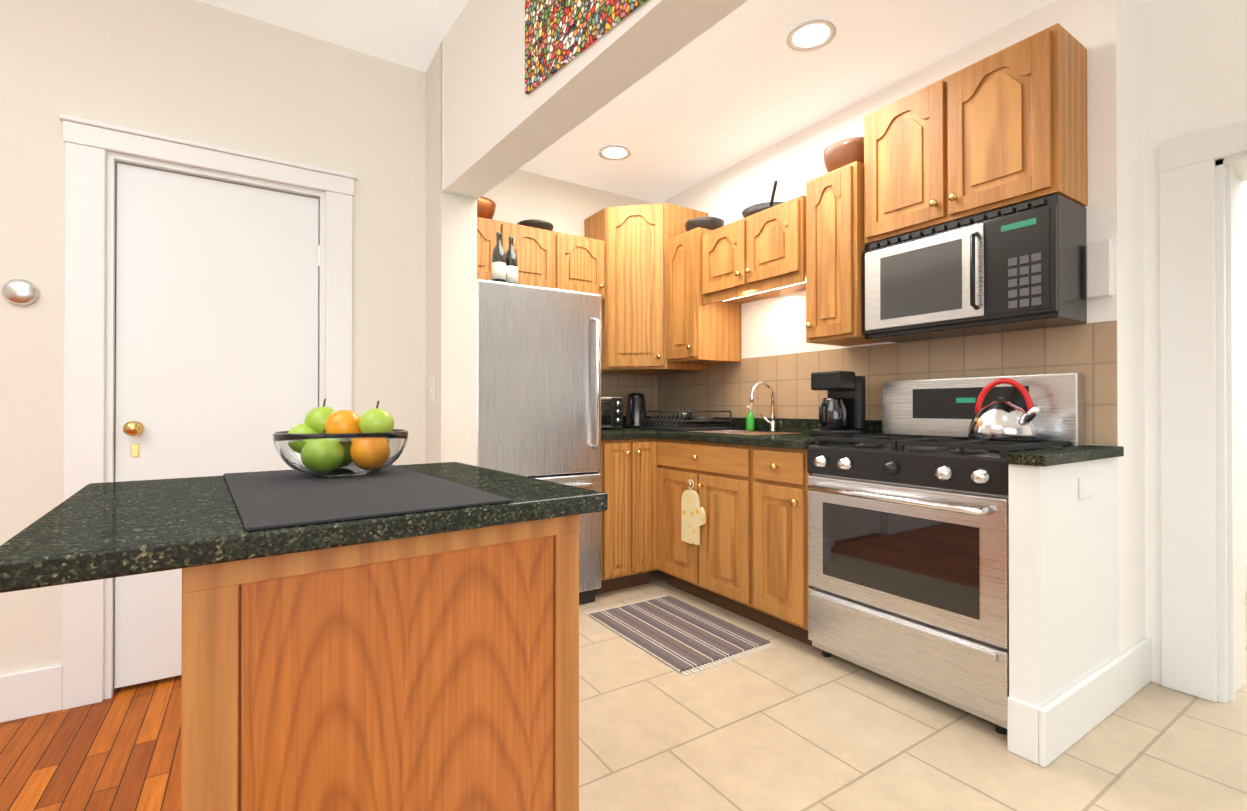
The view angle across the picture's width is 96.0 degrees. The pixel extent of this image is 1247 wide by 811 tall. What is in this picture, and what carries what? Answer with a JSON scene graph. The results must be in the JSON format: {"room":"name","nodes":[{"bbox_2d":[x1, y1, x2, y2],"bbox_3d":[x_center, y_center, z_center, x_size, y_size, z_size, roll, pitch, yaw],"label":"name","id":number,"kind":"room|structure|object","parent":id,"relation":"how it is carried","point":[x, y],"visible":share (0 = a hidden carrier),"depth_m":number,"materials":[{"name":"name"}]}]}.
{"room":"kitchen","nodes":[
{"label":"kitchen","id":0,"kind":"room"},
{"bbox_2d":[0,675,180,810],"bbox_3d":[-1.304,1.102,-0.969,4.050,0.060,6.050,0,0,-33],"label":"floor","id":1,"kind":"structure","parent":0,"point":[120,750],"depth_m":1.74,"materials":[{"name":"brown wood"}]},
{"bbox_2d":[0,462,607,810],"bbox_3d":[-0.535,0.616,1.029,0.735,0.930,0.715,0,0,-37],"label":"kitchen island","id":2,"kind":"object","parent":1,"relation":"on","point":[424,661],"visible":0.85,"depth_m":0.79,"materials":[{"name":"brown wood"}]},
{"bbox_2d":[223,465,512,530],"bbox_3d":[-0.519,0.148,1.043,0.345,0.004,0.695,0,0,-37],"label":"placemat","id":3,"kind":"object","parent":2,"relation":"on","point":[273,499],"visible":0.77,"depth_m":0.90,"materials":[{"name":"grey fabric"}]},
{"bbox_2d":[273,399,407,476],"bbox_3d":[-0.600,0.066,1.205,0.259,0.161,0.259,0,0,-33],"label":"fruit bowl","id":4,"kind":"object","parent":3,"relation":"on","point":[323,440],"visible":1,"depth_m":1.13,"materials":[{"name":"clear glass"}]},
{"bbox_2d":[0,0,425,674],"bbox_3d":[-2.929,-0.265,1.780,4.320,2.700,0.600,0,0,-33],"label":"wall","id":5,"kind":"structure","parent":0,"point":[200,72],"depth_m":2.19,"materials":[{"name":"paint"}]},
{"bbox_2d":[1,279,38,304],"bbox_3d":[-2.095,-0.394,1.947,0.090,0.090,0.026,0,0,-33],"label":"thermostat","id":6,"kind":"object","parent":5,"relation":"attached to","point":[19,292],"visible":1,"depth_m":1.94,"materials":[{"name":"silver metal"}]},
{"bbox_2d":[0,664,61,722],"bbox_3d":[-2.617,1.003,1.441,4.480,0.160,0.298,0,0,-33],"label":"baseboard","id":7,"kind":"structure","parent":5,"relation":"attached to","point":[30,693],"depth_m":1.96,"materials":[{"name":"white"}]},
{"bbox_2d":[58,114,356,709],"bbox_3d":[-1.646,0.027,2.319,0.966,2.122,0.176,0,0,-33],"label":"door frame","id":8,"kind":"structure","parent":5,"relation":"attached to","point":[89,394],"depth_m":2.06,"materials":[{"name":"white"}]},
{"bbox_2d":[114,163,319,687],"bbox_3d":[-1.624,0.075,2.292,0.681,1.986,0.104,0,0,-33],"label":"door","id":9,"kind":"structure","parent":5,"relation":"in","point":[216,328],"depth_m":2.25,"materials":[{"name":"white wood"}]},
{"bbox_2d":[425,41,476,465],"bbox_3d":[-1.028,-0.259,2.965,0.160,2.700,1.070,0,0,-33],"label":"wall","id":10,"kind":"structure","parent":0,"point":[451,330],"depth_m":2.53,"materials":[{"name":"paint"}]},
{"bbox_2d":[429,377,434,402],"bbox_3d":[-0.886,-0.071,2.588,0.012,0.120,0.075,0,0,-33],"label":"switch plate","id":11,"kind":"object","parent":10,"relation":"attached to","point":[431,389],"visible":1,"depth_m":2.57,"materials":[{"name":"white plastic"}]},
{"bbox_2d":[482,169,653,236],"bbox_3d":[-0.440,-0.254,4.106,2.070,2.700,0.200,0,0,-33],"label":"wall","id":12,"kind":"structure","parent":0,"point":[561,206],"depth_m":3.94,"materials":[{"name":"paint"}]},
{"bbox_2d":[477,217,604,302],"bbox_3d":[-0.675,-0.926,3.644,1.128,0.400,0.318,0,0,-33],"label":"upper cabinet","id":13,"kind":"object","parent":12,"relation":"attached to","point":[546,258],"depth_m":3.58,"materials":[{"name":"brown wood"}]},
{"bbox_2d":[477,196,495,218],"bbox_3d":[-0.936,-1.194,3.489,0.280,0.133,0.280,0,0,-33],"label":"copper bowl","id":14,"kind":"object","parent":13,"relation":"on","point":[486,207],"visible":0.17,"depth_m":3.41,"materials":[{"name":"brown"}]},
{"bbox_2d":[517,219,552,230],"bbox_3d":[-0.584,-1.160,3.718,0.240,0.068,0.240,0,0,-33],"label":"bowl","id":15,"kind":"object","parent":13,"relation":"on","point":[541,224],"visible":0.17,"depth_m":3.62,"materials":[{"name":"grey"}]},
{"bbox_2d":[602,373,657,415],"bbox_3d":[-0.491,-0.072,3.948,1.814,0.465,0.006,0,0,-33],"label":"backsplash","id":16,"kind":"structure","parent":12,"relation":"attached to","point":[624,386],"depth_m":4.30,"materials":[{"name":"beige tile"}]},
{"bbox_2d":[622,416,655,427],"bbox_3d":[-0.163,0.122,4.142,1.006,0.079,0.020,0,0,-33],"label":"backsplash","id":17,"kind":"structure","parent":12,"relation":"attached to","point":[624,417],"depth_m":4.36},
{"bbox_2d":[584,205,707,374],"bbox_3d":[0.155,-0.799,4.015,0.670,1.110,0.600,0,0,-33],"label":"upper cabinet","id":18,"kind":"object","parent":12,"relation":"attached to","point":[611,222],"depth_m":3.80,"materials":[{"name":"brown wood"}]},
{"bbox_2d":[441,0,747,198],"bbox_3d":[1.030,-1.288,0.216,0.163,0.670,5.840,0,0,-37],"label":"header beam","id":19,"kind":"structure","parent":0,"point":[499,125],"depth_m":1.94,"materials":[{"name":"paint"}]},
{"bbox_2d":[525,0,646,94],"bbox_3d":[0.328,-1.224,0.988,0.010,0.710,2.120,0,0,-37],"label":"art","id":20,"kind":"object","parent":19,"relation":"hanging from","point":[559,34],"visible":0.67,"depth_m":1.65},
{"bbox_2d":[199,0,1144,202],"bbox_3d":[0.873,-1.669,0.970,9.800,0.100,6.900,0,0,-33],"label":"ceiling","id":21,"kind":"structure","parent":0,"point":[742,82],"depth_m":2.67,"materials":[{"name":"paint"}]},
{"bbox_2d":[598,145,630,160],"bbox_3d":[-0.056,-1.599,3.550,0.206,0.009,0.206,0,0,-33],"label":"recessed light","id":22,"kind":"object","parent":21,"relation":"in","point":[614,152],"visible":0.98,"depth_m":3.55,"materials":[{"name":"white"}]},
{"bbox_2d":[786,19,835,51],"bbox_3d":[0.814,-1.604,2.434,0.206,0.009,0.206,0,0,-33],"label":"recessed light","id":23,"kind":"object","parent":21,"relation":"in","point":[811,35],"visible":1,"depth_m":2.43,"materials":[{"name":"white"}]},
{"bbox_2d":[660,0,1141,654],"bbox_3d":[1.152,-0.257,3.328,0.250,2.700,2.840,0,0,-33],"label":"wall","id":24,"kind":"structure","parent":0,"point":[1104,34],"depth_m":2.18,"materials":[{"name":"white paint"}]},
{"bbox_2d":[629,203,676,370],"bbox_3d":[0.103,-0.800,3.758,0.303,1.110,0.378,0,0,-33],"label":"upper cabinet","id":25,"kind":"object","parent":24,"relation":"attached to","point":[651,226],"depth_m":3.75,"materials":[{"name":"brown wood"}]},
{"bbox_2d":[673,227,741,366],"bbox_3d":[0.524,-0.695,3.707,0.387,0.820,0.319,0,0,-33],"label":"upper cabinet","id":26,"kind":"object","parent":24,"relation":"attached to","point":[705,333],"depth_m":3.56,"materials":[{"name":"brown wood"}]},
{"bbox_2d":[685,217,724,231],"bbox_3d":[0.537,-1.158,3.718,0.260,0.103,0.260,0,0,-33],"label":"bowl","id":27,"kind":"object","parent":26,"relation":"on","point":[711,223],"visible":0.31,"depth_m":3.61,"materials":[{"name":"grey"}]},
{"bbox_2d":[701,196,804,306],"bbox_3d":[0.834,-0.868,3.258,0.358,0.400,0.765,0,0,-33],"label":"upper cabinet","id":28,"kind":"object","parent":24,"relation":"attached to","point":[762,251],"depth_m":3.12,"materials":[{"name":"brown wood"}]},
{"bbox_2d":[742,180,782,217],"bbox_3d":[0.843,-1.123,3.201,0.382,0.109,0.411,0,0,-33],"label":"pan","id":29,"kind":"object","parent":28,"relation":"on","point":[752,210],"visible":0.27,"depth_m":3.14,"materials":[{"name":"grey metal"}]},
{"bbox_2d":[725,278,805,300],"bbox_3d":[0.778,-0.659,3.217,0.060,0.013,0.649,0,0,-33],"label":"under-cabinet light","id":30,"kind":"object","parent":28,"relation":"attached to","point":[768,290],"visible":0.14,"depth_m":3.19,"materials":[{"name":"white plastic"}]},
{"bbox_2d":[657,416,881,433],"bbox_3d":[0.793,0.119,3.614,0.020,0.079,1.948,0,0,-33],"label":"backsplash","id":31,"kind":"structure","parent":24,"relation":"attached to","point":[872,426],"depth_m":3.34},
{"bbox_2d":[797,161,885,345],"bbox_3d":[1.133,-0.730,2.817,0.338,0.820,0.290,0,0,-33],"label":"upper cabinet","id":32,"kind":"object","parent":24,"relation":"attached to","point":[831,204],"depth_m":2.70,"materials":[{"name":"brown wood"}]},
{"bbox_2d":[823,137,863,172],"bbox_3d":[1.143,-1.217,2.826,0.260,0.153,0.260,0,0,-33],"label":"bowl","id":33,"kind":"object","parent":32,"relation":"on","point":[841,153],"visible":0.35,"depth_m":2.73,"materials":[{"name":"brown ceramic"}]},
{"bbox_2d":[658,320,1117,444],"bbox_3d":[1.046,-0.078,3.256,0.006,0.460,2.833,0,0,-33],"label":"backsplash","id":34,"kind":"structure","parent":24,"relation":"attached to","point":[1088,351],"depth_m":2.73,"materials":[{"name":"beige tile"}]},
{"bbox_2d":[861,23,1087,246],"bbox_3d":[1.444,-1.062,2.387,0.287,0.600,0.766,0,0,-33],"label":"upper cabinet","id":35,"kind":"object","parent":24,"relation":"attached to","point":[1005,127],"depth_m":2.19,"materials":[{"name":"brown wood"}]},
{"bbox_2d":[862,193,1086,342],"bbox_3d":[1.424,-0.534,2.371,0.336,0.445,0.759,0,0,-33],"label":"microwave","id":36,"kind":"object","parent":35,"relation":"attached to","point":[1019,266],"visible":1,"depth_m":2.18,"materials":[{"name":"black metal"}]},
{"bbox_2d":[1086,238,1113,298],"bbox_3d":[1.779,-0.508,2.094,0.042,0.210,0.074,0,0,-33],"label":"door chime","id":37,"kind":"object","parent":24,"relation":"attached to","point":[1099,268],"visible":0.98,"depth_m":2.08,"materials":[{"name":"white plastic"}]},
{"bbox_2d":[579,570,1246,810],"bbox_3d":[2.570,1.117,2.061,5.750,0.060,6.900,0,0,-33],"label":"floor","id":38,"kind":"structure","parent":0,"point":[786,723],"depth_m":1.80,"materials":[{"name":"beige tile"}]},
{"bbox_2d":[477,279,601,604],"bbox_3d":[-0.609,0.237,3.217,0.720,1.710,0.821,0,0,-33],"label":"fridge","id":39,"kind":"object","parent":38,"relation":"on","point":[539,374],"visible":0.48,"depth_m":2.93,"materials":[{"name":"grey metal"}]},
{"bbox_2d":[492,232,517,283],"bbox_3d":[-0.647,-0.772,3.066,0.075,0.315,0.169,0,0,32],"label":"wine bottles","id":40,"kind":"object","parent":39,"relation":"on","point":[504,267],"visible":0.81,"depth_m":3.02,"materials":[{"name":"black glass"}]},
{"bbox_2d":[597,436,656,593],"bbox_3d":[-0.170,0.646,3.600,0.405,0.895,0.915,0,0,-33],"label":"base cabinet","id":41,"kind":"object","parent":38,"relation":"on","point":[628,472],"depth_m":3.27,"materials":[{"name":"brown wood"}]},
{"bbox_2d":[587,595,773,675],"bbox_3d":[0.244,1.084,2.737,0.530,0.010,0.820,0,0,-33],"label":"rug","id":42,"kind":"object","parent":38,"relation":"on","point":[677,635],"visible":1,"depth_m":2.65,"materials":[{"name":"grey fabric"}]},
{"bbox_2d":[657,436,820,649],"bbox_3d":[0.746,0.643,3.081,0.678,0.895,1.112,0,0,-33],"label":"base cabinet","id":43,"kind":"object","parent":38,"relation":"on","point":[747,557],"depth_m":2.78,"materials":[{"name":"brown wood"}]},
{"bbox_2d":[601,428,656,435],"bbox_3d":[-0.196,0.179,3.614,0.375,0.040,0.867,0,0,-33],"label":"countertop","id":44,"kind":"structure","parent":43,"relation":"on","point":[604,431],"depth_m":3.31,"materials":[{"name":"black stone"}]},
{"bbox_2d":[681,479,705,544],"bbox_3d":[0.381,0.581,3.058,0.016,0.351,0.186,0,0,-33],"label":"oven mitt","id":45,"kind":"object","parent":43,"relation":"hanging from","point":[693,517],"visible":0.88,"depth_m":3.06,"materials":[{"name":"beige fabric"}]},
{"bbox_2d":[633,424,855,447],"bbox_3d":[0.529,0.178,3.441,0.651,0.040,1.948,0,0,-33],"label":"countertop","id":46,"kind":"structure","parent":43,"relation":"on","point":[803,438],"depth_m":2.81,"materials":[{"name":"black stone"}]},
{"bbox_2d":[601,397,622,428],"bbox_3d":[-0.227,0.051,3.732,0.380,0.215,0.336,0,0,-33],"label":"toaster oven","id":47,"kind":"object","parent":46,"relation":"on","point":[611,412],"visible":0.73,"depth_m":3.68,"materials":[{"name":"metal"}]},
{"bbox_2d":[624,393,647,427],"bbox_3d":[0.081,0.035,3.977,0.206,0.250,0.191,0,0,-33],"label":"electric kettle","id":48,"kind":"object","parent":46,"relation":"on","point":[636,406],"visible":0.9,"depth_m":3.93,"materials":[{"name":"black"}]},
{"bbox_2d":[641,410,732,430],"bbox_3d":[0.411,0.096,3.704,0.440,0.125,0.420,0,0,-33],"label":"dish rack","id":49,"kind":"object","parent":46,"relation":"on","point":[686,419],"visible":1,"depth_m":3.61,"materials":[{"name":"black metal"}]},
{"bbox_2d":[693,428,784,435],"bbox_3d":[0.688,0.253,3.241,0.404,0.197,0.584,0,0,-33],"label":"sink","id":50,"kind":"object","parent":46,"relation":"in","point":[736,431],"depth_m":3.42,"materials":[{"name":"silver metal"}]},
{"bbox_2d":[746,406,754,430],"bbox_3d":[0.796,0.080,3.525,0.056,0.156,0.052,0,0,-33],"label":"soap bottle","id":51,"kind":"object","parent":46,"relation":"on","point":[750,421],"visible":0.94,"depth_m":3.51,"materials":[{"name":"green plastic"}]},
{"bbox_2d":[750,381,776,431],"bbox_3d":[0.810,0.006,3.362,0.213,0.301,0.116,0,0,-33],"label":"faucet","id":52,"kind":"object","parent":46,"relation":"on","point":[772,423],"visible":0.98,"depth_m":3.36,"materials":[{"name":"silver metal"}]},
{"bbox_2d":[811,371,865,435],"bbox_3d":[1.053,-0.006,2.785,0.247,0.320,0.170,0,0,-33],"label":"coffee maker","id":53,"kind":"object","parent":46,"relation":"on","point":[842,409],"visible":0.94,"depth_m":2.74,"materials":[{"name":"black plastic"}]},
{"bbox_2d":[807,373,1084,734],"bbox_3d":[1.250,0.482,2.273,0.702,1.210,0.785,0,0,-33],"label":"range","id":54,"kind":"object","parent":38,"relation":"on","point":[908,544],"visible":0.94,"depth_m":2.10,"materials":[{"name":"metal"}]},
{"bbox_2d":[968,378,1040,440],"bbox_3d":[1.483,0.013,2.168,0.224,0.240,0.266,0,0,-33],"label":"kettle","id":55,"kind":"object","parent":54,"relation":"on","point":[1000,419],"visible":1,"depth_m":2.12,"materials":[{"name":"silver metal"}]},
{"bbox_2d":[1008,457,1118,707],"bbox_3d":[1.520,0.636,1.920,0.665,0.900,0.085,0,0,-33],"label":"wall","id":56,"kind":"structure","parent":0,"point":[1063,594],"depth_m":1.78,"materials":[{"name":"white paint"}]},
{"bbox_2d":[1005,445,1123,466],"bbox_3d":[1.513,0.167,1.908,0.676,0.036,0.109,0,0,-33],"label":"cap","id":57,"kind":"object","parent":56,"relation":"on","point":[1054,456],"visible":1,"depth_m":1.79,"materials":[{"name":"black stone"}]},
{"bbox_2d":[1079,476,1093,498],"bbox_3d":[1.565,0.276,1.895,0.120,0.070,0.006,0,0,-33],"label":"electrical outlet plate","id":58,"kind":"object","parent":56,"relation":"attached to","point":[1086,487],"visible":1,"depth_m":1.89,"materials":[{"name":"white plastic"}]},
{"bbox_2d":[1007,559,1246,766],"bbox_3d":[2.942,1.005,2.833,4.083,0.170,0.103,0,0,-33],"label":"baseboard","id":59,"kind":"structure","parent":56,"relation":"attached to","point":[1046,735],"depth_m":1.80,"materials":[{"name":"white"}]},
{"bbox_2d":[1139,0,1246,683],"bbox_3d":[3.191,-0.270,0.748,0.350,2.700,4.010,0,0,-33],"label":"wall","id":60,"kind":"structure","parent":0,"point":[1192,67],"depth_m":2.20,"materials":[{"name":"white paint"}]},
{"bbox_2d":[1159,120,1246,703],"bbox_3d":[2.538,0.035,1.771,0.326,2.100,1.180,0,0,-33],"label":"door frame","id":61,"kind":"structure","parent":60,"relation":"attached to","point":[1201,454],"depth_m":2.10,"materials":[{"name":"white"}]},
{"bbox_2d":[1243,181,1246,559],"bbox_3d":[3.440,-0.258,3.243,2.790,2.700,0.100,0,0,-33],"label":"wall","id":62,"kind":"structure","parent":0,"point":[1245,328],"depth_m":3.34,"materials":[{"name":"white paint"}]}
]}

